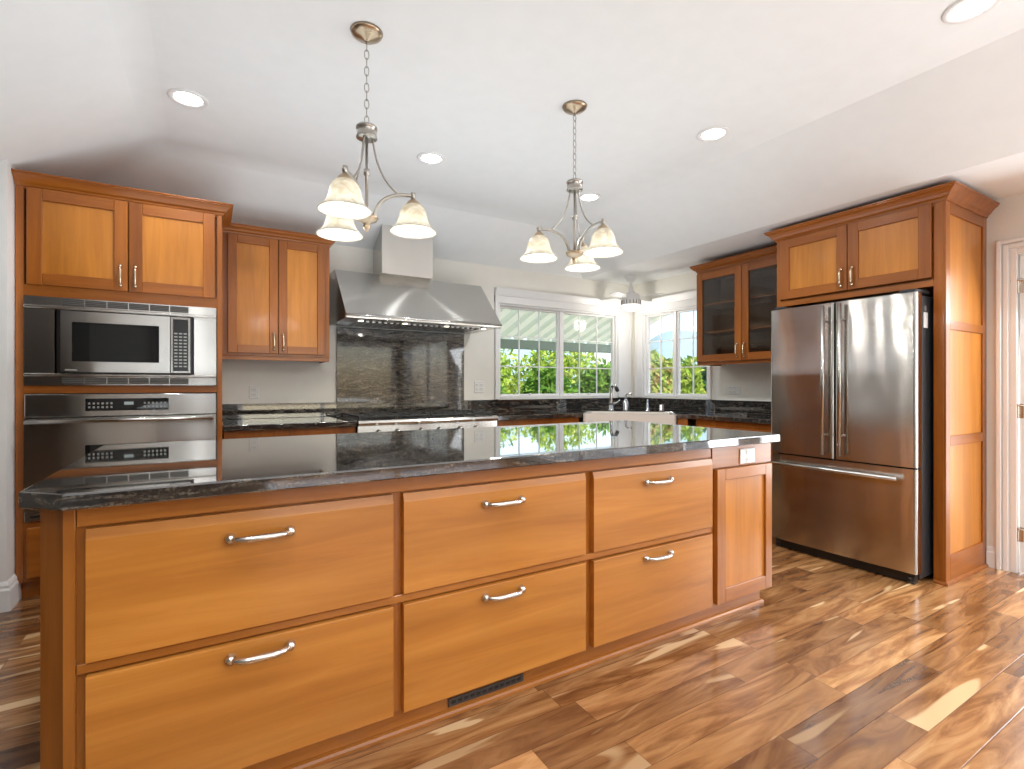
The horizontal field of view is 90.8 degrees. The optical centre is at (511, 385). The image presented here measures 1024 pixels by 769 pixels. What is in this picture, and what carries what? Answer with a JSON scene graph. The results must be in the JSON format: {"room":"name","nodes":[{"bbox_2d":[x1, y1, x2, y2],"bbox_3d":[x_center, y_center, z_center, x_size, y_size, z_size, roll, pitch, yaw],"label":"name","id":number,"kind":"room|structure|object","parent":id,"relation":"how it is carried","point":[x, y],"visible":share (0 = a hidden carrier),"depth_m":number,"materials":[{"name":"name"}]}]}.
{"room":"kitchen","nodes":[
{"label":"kitchen","id":0,"kind":"room"},
{"bbox_2d":[0,160,14,582],"bbox_3d":[-4.276,-0.250,2.248,3.170,2.900,0.850,0,0,-31],"label":"wall","id":1,"kind":"structure","parent":0,"point":[7,184],"depth_m":2.70,"materials":[{"name":"white paint"}]},
{"bbox_2d":[0,574,20,612],"bbox_3d":[-4.089,1.123,1.952,3.188,0.155,0.186,0,0,-31],"label":"baseboard","id":2,"kind":"structure","parent":1,"relation":"attached to","point":[10,591],"depth_m":2.69,"materials":[{"name":"white wood"}]},
{"bbox_2d":[222,244,632,421],"bbox_3d":[-0.866,-0.250,4.854,5.640,2.900,0.120,0,0,-31],"label":"wall","id":3,"kind":"structure","parent":0,"point":[277,381],"depth_m":4.55,"materials":[{"name":"paint"}]},
{"bbox_2d":[249,386,258,398],"bbox_3d":[-2.072,0.050,4.057,0.072,0.105,0.010,0,0,-31],"label":"outlet","id":4,"kind":"object","parent":3,"relation":"attached to","point":[253,390],"visible":1,"depth_m":4.05,"materials":[{"name":"white plastic"}]},
{"bbox_2d":[222,223,335,362],"bbox_3d":[-1.832,-0.690,3.987,0.802,0.990,0.372,0,0,-31],"label":"upper cabinet","id":5,"kind":"object","parent":3,"relation":"attached to","point":[276,282],"visible":0.97,"depth_m":3.83,"materials":[{"name":"brown wood"}]},
{"bbox_2d":[222,402,336,419],"bbox_3d":[-1.894,0.202,4.155,0.869,0.120,0.021,0,0,-31],"label":"backsplash","id":6,"kind":"structure","parent":3,"relation":"attached to","point":[267,410],"depth_m":4.13,"materials":[{"name":"stone"}]},
{"bbox_2d":[337,327,463,414],"bbox_3d":[-0.999,-0.129,4.691,1.213,0.767,0.021,0,0,-31],"label":"backsplash panel","id":7,"kind":"object","parent":3,"relation":"attached to","point":[379,370],"visible":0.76,"depth_m":4.65,"materials":[{"name":"stone"}]},
{"bbox_2d":[330,224,501,333],"bbox_3d":[-0.831,-0.947,4.439,1.357,0.872,0.627,0,0,-31],"label":"range hood","id":8,"kind":"object","parent":3,"relation":"attached to","point":[400,293],"visible":1,"depth_m":4.35,"materials":[{"name":"silver metal"}]},
{"bbox_2d":[474,381,483,392],"bbox_3d":[-0.331,0.010,5.099,0.112,0.118,0.010,0,0,-31],"label":"switch plate","id":9,"kind":"object","parent":3,"relation":"attached to","point":[478,385],"visible":1,"depth_m":5.10,"materials":[{"name":"white plastic"}]},
{"bbox_2d":[494,287,631,398],"bbox_3d":[0.616,-0.436,5.698,1.890,1.148,0.155,0,0,-31],"label":"window","id":10,"kind":"structure","parent":3,"relation":"in","point":[504,298],"depth_m":5.66,"materials":[{"name":"white wood"}]},
{"bbox_2d":[464,398,770,413],"bbox_3d":[1.072,0.202,4.646,2.287,0.120,2.225,0,0,-31],"label":"backsplash","id":11,"kind":"structure","parent":3,"relation":"attached to","point":[735,406],"depth_m":5.38,"materials":[{"name":"stone"}]},
{"bbox_2d":[0,0,1023,285],"bbox_3d":[0.018,-1.379,0.360,8.600,0.363,8.600,0,0,-31],"label":"ceiling","id":12,"kind":"structure","parent":0,"point":[828,107],"depth_m":2.72,"materials":[{"name":"paint"}]},
{"bbox_2d":[167,88,208,108],"bbox_3d":[-1.755,-1.555,2.737,0.192,0.008,0.192,0,0,-31],"label":"recessed light","id":13,"kind":"object","parent":12,"relation":"in","point":[184,97],"visible":1,"depth_m":2.73,"materials":[{"name":"white glass"}]},
{"bbox_2d":[316,21,436,241],"bbox_3d":[-0.648,-1.117,2.176,0.566,0.883,0.520,0,0,8],"label":"chandelier","id":14,"kind":"object","parent":12,"relation":"hanging from","point":[343,204],"visible":1,"depth_m":2.22,"materials":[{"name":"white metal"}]},
{"bbox_2d":[417,152,444,164],"bbox_3d":[-0.553,-1.555,3.456,0.192,0.008,0.192,0,0,-31],"label":"recessed light","id":15,"kind":"object","parent":12,"relation":"in","point":[429,158],"visible":1,"depth_m":3.45,"materials":[{"name":"white glass"}]},
{"bbox_2d":[520,100,623,271],"bbox_3d":[0.299,-1.117,2.811,0.520,0.883,0.566,0,0,-10],"label":"chandelier","id":16,"kind":"object","parent":12,"relation":"hanging from","point":[603,244],"visible":1,"depth_m":2.78,"materials":[{"name":"white glass"}]},
{"bbox_2d":[578,193,600,201],"bbox_3d":[0.639,-1.555,4.170,0.192,0.008,0.192,0,0,-31],"label":"recessed light","id":17,"kind":"object","parent":12,"relation":"in","point":[587,197],"visible":0.93,"depth_m":4.17,"materials":[{"name":"white glass"}]},
{"bbox_2d":[601,275,662,311],"bbox_3d":[1.327,-1.030,5.630,0.587,0.399,0.587,0,0,-1],"label":"ceiling fan","id":18,"kind":"object","parent":12,"relation":"hanging from","point":[631,301],"visible":1,"depth_m":5.57,"materials":[{"name":"white metal"}]},
{"bbox_2d":[697,126,729,141],"bbox_3d":[1.243,-1.555,3.122,0.192,0.008,0.192,0,0,-31],"label":"recessed light","id":19,"kind":"object","parent":12,"relation":"in","point":[715,133],"visible":1,"depth_m":3.11,"materials":[{"name":"white glass"}]},
{"bbox_2d":[942,0,1002,23],"bbox_3d":[1.892,-1.555,2.076,0.192,0.008,0.192,0,0,-31],"label":"recessed light","id":20,"kind":"object","parent":12,"relation":"in","point":[961,11],"visible":1,"depth_m":2.09,"materials":[{"name":"white glass"}]},
{"bbox_2d":[0,537,1023,768],"bbox_3d":[0.060,1.240,0.386,8.700,0.080,8.800,0,0,-31],"label":"floor","id":21,"kind":"structure","parent":0,"point":[839,665],"depth_m":1.95,"materials":[{"name":"brown wood"}]},
{"bbox_2d":[11,168,232,597],"bbox_3d":[-2.472,0.007,3.356,1.059,2.385,0.782,0,0,-31],"label":"tall cabinet","id":22,"kind":"object","parent":21,"relation":"on","point":[75,238],"visible":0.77,"depth_m":2.99,"materials":[{"name":"brown wood"}]},
{"bbox_2d":[23,295,215,384],"bbox_3d":[-2.439,-0.255,3.247,0.924,0.501,0.523,0,0,-31],"label":"microwave","id":23,"kind":"object","parent":22,"relation":"in","point":[103,347],"visible":1,"depth_m":3.00,"materials":[{"name":"silver metal"}]},
{"bbox_2d":[23,392,215,521],"bbox_3d":[-2.451,0.403,3.269,0.921,0.715,0.672,0,0,-31],"label":"wall oven","id":24,"kind":"object","parent":22,"relation":"in","point":[60,429],"visible":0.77,"depth_m":2.96,"materials":[{"name":"grey metal"}]},
{"bbox_2d":[124,402,133,404],"bbox_3d":[-2.305,0.103,3.039,0.045,0.018,0.001,0,0,-31],"label":"clock","id":25,"kind":"object","parent":24,"relation":"on","point":[125,403],"depth_m":3.04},
{"bbox_2d":[222,426,355,438],"bbox_3d":[-1.694,0.751,3.829,0.866,0.897,0.679,0,0,-31],"label":"base cabinet","id":26,"kind":"object","parent":21,"relation":"on","point":[329,430],"visible":0.02,"depth_m":3.57,"materials":[{"name":"brown wood"}]},
{"bbox_2d":[222,402,356,431],"bbox_3d":[-1.715,0.222,3.861,0.875,0.160,0.711,0,0,-31],"label":"countertop","id":27,"kind":"structure","parent":26,"relation":"on","point":[243,417],"depth_m":3.98,"materials":[{"name":"stone"}]},
{"bbox_2d":[40,443,771,768],"bbox_3d":[-0.145,0.752,2.491,3.051,0.896,1.236,0,0,-31],"label":"kitchen island","id":28,"kind":"object","parent":21,"relation":"on","point":[301,628],"visible":0.98,"depth_m":1.62,"materials":[{"name":"brown wood"}]},
{"bbox_2d":[19,420,779,510],"bbox_3d":[-0.160,0.283,2.512,3.118,0.042,1.265,0,0,-31],"label":"island countertop","id":29,"kind":"structure","parent":28,"relation":"on","point":[111,475],"depth_m":1.88,"materials":[{"name":"stone"}]},
{"bbox_2d":[448,673,523,706],"bbox_3d":[-0.093,1.155,1.921,0.323,0.030,0.006,0,0,-31],"label":"floor vent","id":30,"kind":"object","parent":28,"relation":"attached to","point":[516,679],"visible":1,"depth_m":1.91,"materials":[{"name":"metal"}]},
{"bbox_2d":[740,448,754,463],"bbox_3d":[1.243,0.368,2.664,0.125,0.078,0.010,0,0,-31],"label":"outlet","id":31,"kind":"object","parent":28,"relation":"attached to","point":[747,455],"visible":1,"depth_m":2.66,"materials":[{"name":"white plastic"}]},
{"bbox_2d":[338,409,498,432],"bbox_3d":[-0.799,0.714,4.354,1.194,0.972,0.747,0,0,-31],"label":"gas range","id":32,"kind":"object","parent":21,"relation":"on","point":[386,421],"visible":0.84,"depth_m":4.13,"materials":[{"name":"silver metal"}]},
{"bbox_2d":[496,417,578,425],"bbox_3d":[0.113,0.751,4.910,0.920,0.897,0.679,0,0,-31],"label":"base cabinet","id":33,"kind":"object","parent":21,"relation":"on","point":[576,419],"visible":0.02,"depth_m":4.65,"materials":[{"name":"brown wood"}]},
{"bbox_2d":[677,419,687,425],"bbox_3d":[1.212,0.751,5.016,0.970,0.897,0.579,0,0,14],"label":"base cabinet","id":34,"kind":"object","parent":21,"relation":"on","point":[679,421],"visible":0.02,"depth_m":4.67,"materials":[{"name":"brown wood"}]},
{"bbox_2d":[696,419,771,452],"bbox_3d":[2.120,0.751,4.433,0.679,0.897,0.770,0,0,-31],"label":"base cabinet","id":35,"kind":"object","parent":21,"relation":"on","point":[699,423],"visible":0.02,"depth_m":4.27,"materials":[{"name":"brown wood"}]},
{"bbox_2d":[464,398,770,423],"bbox_3d":[1.067,0.222,4.643,2.298,0.160,2.225,0,0,-31],"label":"countertop","id":36,"kind":"structure","parent":35,"relation":"on","point":[516,409],"depth_m":5.17,"materials":[{"name":"stone"}]},
{"bbox_2d":[608,383,619,410],"bbox_3d":[1.069,0.117,5.304,0.125,0.291,0.174,0,0,16],"label":"kitchen faucet","id":37,"kind":"object","parent":36,"relation":"on","point":[614,385],"visible":1,"depth_m":5.34,"materials":[{"name":"silver metal"}]},
{"bbox_2d":[623,393,631,410],"bbox_3d":[1.212,0.166,5.314,0.060,0.193,0.096,0,0,-43],"label":"soap dispenser","id":38,"kind":"object","parent":36,"relation":"on","point":[625,403],"visible":1,"depth_m":5.31,"materials":[{"name":"silver metal"}]},
{"bbox_2d":[583,411,675,424],"bbox_3d":[1.157,0.393,4.986,0.854,0.255,0.494,0,0,14],"label":"farmhouse sink","id":39,"kind":"object","parent":36,"relation":"in","point":[590,416],"visible":0.28,"depth_m":4.77,"materials":[{"name":"white ceramic"}]},
{"bbox_2d":[769,288,933,583],"bbox_3d":[2.476,0.306,3.584,0.830,1.788,0.916,0,0,-31],"label":"refrigerator","id":40,"kind":"object","parent":21,"relation":"on","point":[852,381],"visible":0.96,"depth_m":3.28,"materials":[{"name":"grey metal"}]},
{"bbox_2d":[764,180,999,586],"bbox_3d":[2.589,0.000,3.640,0.714,2.400,1.189,0,0,-31],"label":"tall cabinet","id":41,"kind":"object","parent":21,"relation":"on","point":[933,239],"visible":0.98,"depth_m":3.24,"materials":[{"name":"brown wood"}]},
{"bbox_2d":[633,193,1023,571],"bbox_3d":[3.724,-0.250,2.561,0.120,2.900,8.770,0,0,-31],"label":"wall","id":42,"kind":"structure","parent":0,"point":[1006,221],"depth_m":3.36,"materials":[{"name":"paint"}]},
{"bbox_2d":[635,290,711,398],"bbox_3d":[1.809,-0.436,5.686,0.155,1.148,1.080,0,0,-31],"label":"window","id":43,"kind":"structure","parent":42,"relation":"in","point":[676,304],"depth_m":5.78,"materials":[{"name":"white wood"}]},
{"bbox_2d":[725,386,739,393],"bbox_3d":[2.186,0.040,5.003,0.010,0.085,0.165,0,0,-31],"label":"outlet","id":44,"kind":"object","parent":42,"relation":"attached to","point":[728,389],"visible":1,"depth_m":5.00,"materials":[{"name":"white plastic"}]},
{"bbox_2d":[689,245,776,365],"bbox_3d":[2.180,-0.687,4.622,0.407,0.970,1.043,0,0,-31],"label":"upper cabinet","id":45,"kind":"object","parent":42,"relation":"attached to","point":[735,305],"visible":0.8,"depth_m":4.72,"materials":[{"name":"brown wood"}]},
{"bbox_2d":[703,325,770,335],"bbox_3d":[2.220,-0.515,4.617,0.307,0.020,0.948,0,0,-31],"label":"shelf","id":46,"kind":"object","parent":45,"relation":"attached to","point":[766,329],"depth_m":4.73,"materials":[{"name":"brown wood"}]},
{"bbox_2d":[703,292,776,308],"bbox_3d":[2.220,-0.785,4.617,0.307,0.020,0.948,0,0,-31],"label":"shelf","id":47,"kind":"object","parent":45,"relation":"attached to","point":[771,298],"depth_m":4.69,"materials":[{"name":"brown wood"}]},
{"bbox_2d":[986,546,995,568],"bbox_3d":[3.174,1.133,3.344,0.018,0.135,0.046,0,0,-31],"label":"baseboard","id":48,"kind":"structure","parent":42,"relation":"attached to","point":[991,551],"depth_m":3.34,"materials":[{"name":"white wood"}]},
{"bbox_2d":[996,237,1023,572],"bbox_3d":[3.711,0.128,2.463,0.098,2.145,2.005,0,0,-31],"label":"door","id":49,"kind":"structure","parent":42,"relation":"in","point":[1008,285],"depth_m":3.27,"materials":[{"name":"white wood"}]},
{"label":"outside","id":50,"kind":"structure","parent":0,"visible":0},
{"bbox_3d":[5.168,1.410,20.574,90.000,0.180,90.000,0,0,-31],"label":"ground","id":51,"kind":"structure","parent":50,"visible":0},
{"bbox_2d":[500,382,506,393],"bbox_3d":[-0.720,0.473,9.395,1.606,2.007,1.213,0,0,-31],"label":"shrub","id":52,"kind":"object","parent":51,"relation":"on","point":[502,388],"visible":0.02,"depth_m":9.36,"materials":[{"name":"green plant"}]},
{"bbox_2d":[500,348,522,393],"bbox_3d":[-0.895,0.036,11.645,2.337,2.706,1.871,0,0,-7],"label":"shrub","id":53,"kind":"object","parent":51,"relation":"on","point":[509,389],"visible":0.02,"depth_m":11.62,"materials":[{"name":"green plant"}]},
{"bbox_2d":[520,363,578,393],"bbox_3d":[0.737,0.486,10.389,1.621,1.902,1.169,0,0,-31],"label":"shrub","id":54,"kind":"object","parent":51,"relation":"on","point":[547,375],"visible":0.23,"depth_m":10.09,"materials":[{"name":"green plant"}]},
{"bbox_2d":[514,350,600,393],"bbox_3d":[1.329,-0.044,13.578,2.713,2.767,1.754,0,0,-31],"label":"shrub","id":55,"kind":"object","parent":51,"relation":"on","point":[552,355],"visible":0.2,"depth_m":13.28,"materials":[{"name":"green plant"}]},
{"bbox_2d":[500,308,666,352],"bbox_3d":[0.266,-0.115,6.960,5.395,2.869,2.230,0,0,-31],"label":"patio cover","id":56,"kind":"object","parent":51,"relation":"on","point":[508,317],"visible":0.14,"depth_m":8.01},
{"bbox_2d":[576,357,610,392],"bbox_3d":[2.047,0.396,11.598,1.586,2.142,1.122,0,0,-18],"label":"shrub","id":57,"kind":"object","parent":51,"relation":"on","point":[588,379],"visible":0.2,"depth_m":11.29,"materials":[{"name":"green plant"}]},
{"bbox_2d":[500,331,696,391],"bbox_3d":[14.884,-3.064,48.381,84.848,9.128,30.762,0,0,17],"label":"sky","id":58,"kind":"structure","parent":51,"relation":"on","point":[686,344],"depth_m":49.20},
{"bbox_2d":[650,349,672,392],"bbox_3d":[2.725,0.356,9.676,1.004,2.140,1.018,0,0,31],"label":"shrub","id":59,"kind":"object","parent":51,"relation":"on","point":[667,383],"visible":0.2,"depth_m":9.45,"materials":[{"name":"green plant"}]},
{"bbox_2d":[669,352,706,393],"bbox_3d":[3.532,0.375,10.393,1.059,2.174,0.983,0,0,-31],"label":"shrub","id":60,"kind":"object","parent":51,"relation":"on","point":[686,383],"visible":0.23,"depth_m":10.14,"materials":[{"name":"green plant"}]},
{"bbox_2d":[701,367,706,393],"bbox_3d":[4.355,0.436,11.034,0.981,2.112,1.030,0,0,-31],"label":"shrub","id":61,"kind":"object","parent":51,"relation":"on","point":[703,373],"visible":0.05,"depth_m":10.92,"materials":[{"name":"green plant"}]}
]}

